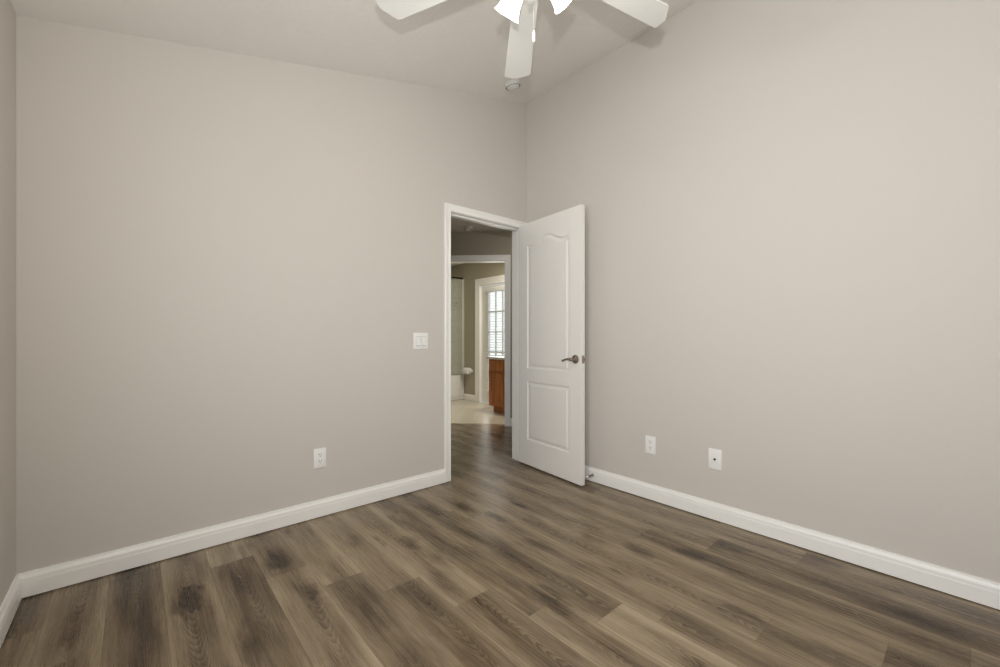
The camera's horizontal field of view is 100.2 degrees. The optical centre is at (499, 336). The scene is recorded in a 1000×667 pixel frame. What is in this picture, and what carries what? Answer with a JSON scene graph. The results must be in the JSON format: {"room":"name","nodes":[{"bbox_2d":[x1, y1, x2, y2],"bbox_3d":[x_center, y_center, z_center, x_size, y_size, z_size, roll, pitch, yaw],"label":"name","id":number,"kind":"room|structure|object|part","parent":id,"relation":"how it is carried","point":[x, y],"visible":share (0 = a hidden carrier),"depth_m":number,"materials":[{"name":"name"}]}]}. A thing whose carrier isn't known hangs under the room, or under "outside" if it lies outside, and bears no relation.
{"room":"empty bedroom","nodes":[
{"label":"empty bedroom","id":0,"kind":"room"},
{"bbox_2d":[0,0,15,605],"bbox_3d":[-1.007,-0.135,0.494,0.120,2.469,3.240,0,0,-41],"label":"wall","id":1,"kind":"structure","parent":0,"point":[7,12],"depth_m":1.62,"materials":[{"name":"grey paint"}]},
{"bbox_2d":[0,574,21,647],"bbox_3d":[-0.995,1.045,0.585,0.018,0.100,3.120,0,0,-41],"label":"baseboard","id":2,"kind":"structure","parent":1,"relation":"attached to","point":[9,606],"depth_m":1.60,"materials":[{"name":"white paint"}]},
{"bbox_2d":[16,15,525,573],"bbox_3d":[-0.936,-0.527,2.787,3.245,3.253,0.118,0,0,-41],"label":"wall","id":3,"kind":"structure","parent":0,"point":[229,265],"depth_m":2.21,"materials":[{"name":"grey paint"}]},
{"bbox_2d":[18,469,444,597],"bbox_3d":[-1.220,1.045,2.449,2.134,0.100,0.018,0,0,-41],"label":"baseboard","id":4,"kind":"structure","parent":3,"relation":"attached to","point":[49,578],"depth_m":2.17,"materials":[{"name":"white paint"}]},
{"bbox_2d":[314,447,325,468],"bbox_3d":[-1.101,0.741,2.558,0.073,0.120,0.008,0,0,-41],"label":"wall outlet","id":5,"kind":"object","parent":3,"relation":"attached to","point":[320,453],"visible":1,"depth_m":2.56,"materials":[{"name":"white plastic"}]},
{"bbox_2d":[413,333,427,348],"bbox_3d":[-0.571,0.029,3.021,0.121,0.119,0.010,0,0,-41],"label":"light switch","id":6,"kind":"object","parent":3,"relation":"attached to","point":[420,340],"visible":1,"depth_m":3.02,"materials":[{"name":"white plastic"}]},
{"bbox_2d":[444,202,525,482],"bbox_3d":[-0.132,0.042,3.490,0.874,2.116,0.151,0,0,-41],"label":"door frame","id":7,"kind":"structure","parent":3,"relation":"attached to","point":[450,210],"depth_m":3.20,"materials":[{"name":"white paint"}]},
{"bbox_2d":[518,204,585,485],"bbox_3d":[0.395,0.059,3.370,0.165,2.061,0.764,0,0,-35],"label":"door","id":8,"kind":"structure","parent":7,"relation":"attached to","point":[551,248],"depth_m":3.29,"materials":[{"name":"white paint"}]},
{"bbox_3d":[0.537,0.165,3.086,0.060,0.066,0.066,0,0,-35],"label":"handle","id":9,"kind":"part","parent":8,"relation":"part of","materials":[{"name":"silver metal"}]},
{"bbox_2d":[11,0,698,231],"bbox_3d":[0.074,-1.768,3.021,5.095,0.936,5.640,0,0,-41],"label":"ceiling","id":10,"kind":"structure","parent":0,"point":[453,45],"depth_m":2.38,"materials":[{"name":"white paint"}]},
{"bbox_2d":[464,226,471,230],"bbox_3d":[-0.378,-1.280,4.943,0.100,0.040,0.100,0,0,-41],"label":"smoke detector","id":11,"kind":"object","parent":10,"relation":"attached to","point":[467,228],"visible":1,"depth_m":4.91,"materials":[{"name":"white plastic"}]},
{"bbox_2d":[505,79,519,90],"bbox_3d":[0.098,-1.969,3.265,0.123,0.059,0.124,0,0,-41],"label":"smoke detector","id":12,"kind":"object","parent":10,"relation":"attached to","point":[513,84],"visible":1,"depth_m":3.23,"materials":[{"name":"white plastic"}]},
{"bbox_2d":[375,0,668,78],"bbox_3d":[0.158,-1.453,1.581,1.266,0.592,1.208,0,0,-41],"label":"ceiling fan","id":13,"kind":"object","parent":10,"relation":"hanging from","point":[522,14],"visible":1,"depth_m":1.82,"materials":[{"name":"white wood"}]},
{"bbox_3d":[-0.274,-1.441,1.736,0.491,0.081,0.135,0,0,14],"label":"blade","id":14,"kind":"part","parent":13,"relation":"part of","materials":[{"name":"white wood"}]},
{"bbox_3d":[0.045,-1.360,1.705,0.112,0.141,0.139,0,0,-41],"label":"lamp shade","id":15,"kind":"part","parent":13,"relation":"part of","materials":[{"name":"white glass"}]},
{"bbox_3d":[0.110,-1.441,2.033,0.135,0.081,0.491,0,0,-4],"label":"blade","id":16,"kind":"part","parent":13,"relation":"part of","materials":[{"name":"white wood"}]},
{"bbox_3d":[0.240,-1.360,1.640,0.135,0.141,0.118,0,0,-41],"label":"lamp shade","id":17,"kind":"part","parent":13,"relation":"part of","materials":[{"name":"white glass"}]},
{"bbox_3d":[0.510,-1.441,1.760,0.491,0.081,0.135,0,0,-22],"label":"blade","id":18,"kind":"part","parent":13,"relation":"part of","materials":[{"name":"white wood"}]},
{"bbox_2d":[451,263,504,394],"bbox_3d":[0.174,-0.100,6.549,0.120,2.400,4.120,0,0,-41],"label":"wall","id":19,"kind":"structure","parent":0,"point":[469,272],"depth_m":7.24,"materials":[{"name":"beige paint"}]},
{"bbox_2d":[451,278,463,374],"bbox_3d":[-0.894,0.030,7.673,0.008,2.140,0.780,0,0,-41],"label":"tiling","id":20,"kind":"structure","parent":19,"relation":"attached to","point":[456,285],"depth_m":7.52,"materials":[{"name":"tile"}]},
{"bbox_2d":[464,394,474,400],"bbox_3d":[-0.525,1.045,7.243,0.018,0.100,0.304,0,0,-41],"label":"baseboard","id":21,"kind":"structure","parent":19,"relation":"attached to","point":[466,396],"depth_m":7.23,"materials":[{"name":"white paint"}]},
{"bbox_2d":[475,275,504,401],"bbox_3d":[-0.021,0.061,6.760,0.136,2.079,1.082,0,0,-41],"label":"door frame","id":22,"kind":"structure","parent":19,"relation":"attached to","point":[495,280],"depth_m":7.06,"materials":[{"name":"white paint"}]},
{"bbox_2d":[482,284,504,402],"bbox_3d":[-0.022,0.129,6.759,0.042,1.943,0.827,0,0,-41],"label":"door","id":23,"kind":"structure","parent":19,"relation":"in","point":[485,395],"depth_m":6.96,"materials":[{"name":"white paint"}]},
{"bbox_2d":[485,286,504,391],"bbox_3d":[-0.043,0.054,6.713,0.049,1.692,0.550,0,0,-41],"label":"window blind","id":24,"kind":"object","parent":23,"relation":"attached to","point":[497,288],"visible":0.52,"depth_m":6.72,"materials":[{"name":"white plastic"}]},
{"bbox_3d":[-0.044,0.070,6.713,0.002,1.640,0.352,0,0,-41],"label":"ladder cord","id":25,"kind":"part","parent":24,"relation":"part of","materials":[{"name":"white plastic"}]},
{"bbox_2d":[451,231,511,426],"bbox_3d":[0.024,-0.100,5.202,3.020,2.400,0.120,0,0,4],"label":"wall","id":26,"kind":"structure","parent":0,"point":[494,242],"depth_m":5.15,"materials":[{"name":"beige paint"}]},
{"bbox_2d":[451,255,509,425],"bbox_3d":[-0.318,0.046,5.217,0.903,2.108,0.137,0,0,4],"label":"door frame","id":27,"kind":"structure","parent":26,"relation":"attached to","point":[505,259],"depth_m":5.13,"materials":[{"name":"white paint"}]},
{"bbox_2d":[0,399,999,666],"bbox_3d":[-0.464,1.129,3.693,5.100,0.064,7.340,0,0,-41],"label":"floor","id":28,"kind":"structure","parent":0,"point":[507,561],"depth_m":1.76,"materials":[{"name":"brown wood"}]},
{"bbox_2d":[451,374,463,400],"bbox_3d":[-1.468,0.882,7.153,1.538,0.430,0.804,0,0,-41],"label":"bathtub","id":29,"kind":"object","parent":28,"relation":"on","point":[457,381],"visible":0.23,"depth_m":7.26,"materials":[{"name":"white ceramic"}]},
{"bbox_3d":[-1.207,0.897,6.854,1.298,0.280,0.010,0,0,-41],"label":"apron panel","id":30,"kind":"part","parent":29,"relation":"part of","materials":[{"name":"white ceramic"}]},
{"bbox_2d":[451,276,462,375],"bbox_3d":[-1.232,-0.189,6.880,1.536,1.712,0.024,0,0,-41],"label":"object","id":31,"kind":"object","parent":29,"relation":"on","point":[451,276],"visible":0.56,"depth_m":7.36,"materials":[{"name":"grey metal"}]},
{"bbox_3d":[-0.662,-0.181,7.378,0.024,1.668,0.024,0,0,-41],"label":"rail","id":32,"kind":"part","parent":31,"relation":"part of","materials":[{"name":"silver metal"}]},
{"bbox_2d":[489,359,504,413],"bbox_3d":[0.338,0.710,5.893,0.493,0.775,0.998,0,0,-41],"label":"bathroom vanity","id":33,"kind":"object","parent":28,"relation":"on","point":[496,367],"visible":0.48,"depth_m":5.96,"materials":[{"name":"brown wood"}]},
{"bbox_2d":[486,356,504,359],"bbox_3d":[0.326,0.305,5.897,0.505,0.034,1.020,0,0,-41],"label":"countertop","id":34,"kind":"structure","parent":33,"relation":"on","point":[491,357],"depth_m":5.98,"materials":[{"name":"grey stone"}]},
{"bbox_3d":[-0.051,0.416,5.977,0.018,0.152,0.311,0,0,-41],"label":"drawer","id":35,"kind":"part","parent":33,"relation":"part of","materials":[{"name":"brown wood"}]},
{"bbox_3d":[-0.051,0.754,5.977,0.018,0.462,0.311,0,0,-41],"label":"cabinet door","id":36,"kind":"part","parent":33,"relation":"part of","materials":[{"name":"brown wood"}]},
{"bbox_3d":[0.159,0.754,5.737,0.018,0.462,0.311,0,0,-41],"label":"cabinet door","id":37,"kind":"part","parent":33,"relation":"part of","materials":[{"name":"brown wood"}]},
{"bbox_2d":[526,0,999,582],"bbox_3d":[1.345,-0.507,2.551,0.120,3.214,3.240,0,0,-41],"label":"wall","id":38,"kind":"structure","parent":0,"point":[792,207],"depth_m":2.17,"materials":[{"name":"grey paint"}]},
{"bbox_2d":[645,435,655,454],"bbox_3d":[1.018,0.731,2.828,0.008,0.120,0.073,0,0,-41],"label":"wall outlet","id":39,"kind":"object","parent":38,"relation":"attached to","point":[650,441],"visible":1,"depth_m":2.83,"materials":[{"name":"white plastic"}]},
{"bbox_2d":[709,448,721,470],"bbox_3d":[1.290,0.735,2.511,0.016,0.122,0.076,0,0,-41],"label":"outlet","id":40,"kind":"object","parent":38,"relation":"attached to","point":[715,455],"visible":1,"depth_m":2.51,"materials":[{"name":"white plastic"}]},
{"bbox_2d":[585,465,999,609],"bbox_3d":[1.254,1.045,2.551,0.018,0.100,3.120,0,0,-41],"label":"baseboard","id":41,"kind":"structure","parent":38,"relation":"attached to","point":[986,592],"depth_m":2.10,"materials":[{"name":"white paint"}]},
{"bbox_3d":[-0.548,0.585,7.226,0.075,0.044,0.164,0,0,-41],"label":"toilet paper holder","id":42,"kind":"object","parent":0,"visible":0},
{"bbox_2d":[463,368,471,373],"bbox_3d":[-0.561,0.585,7.215,0.112,0.112,0.108,0,0,-41],"label":"toilet paper roll","id":43,"kind":"object","parent":42,"relation":"on","point":[465,370],"visible":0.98,"depth_m":7.17,"materials":[{"name":"white paper"}]}
]}

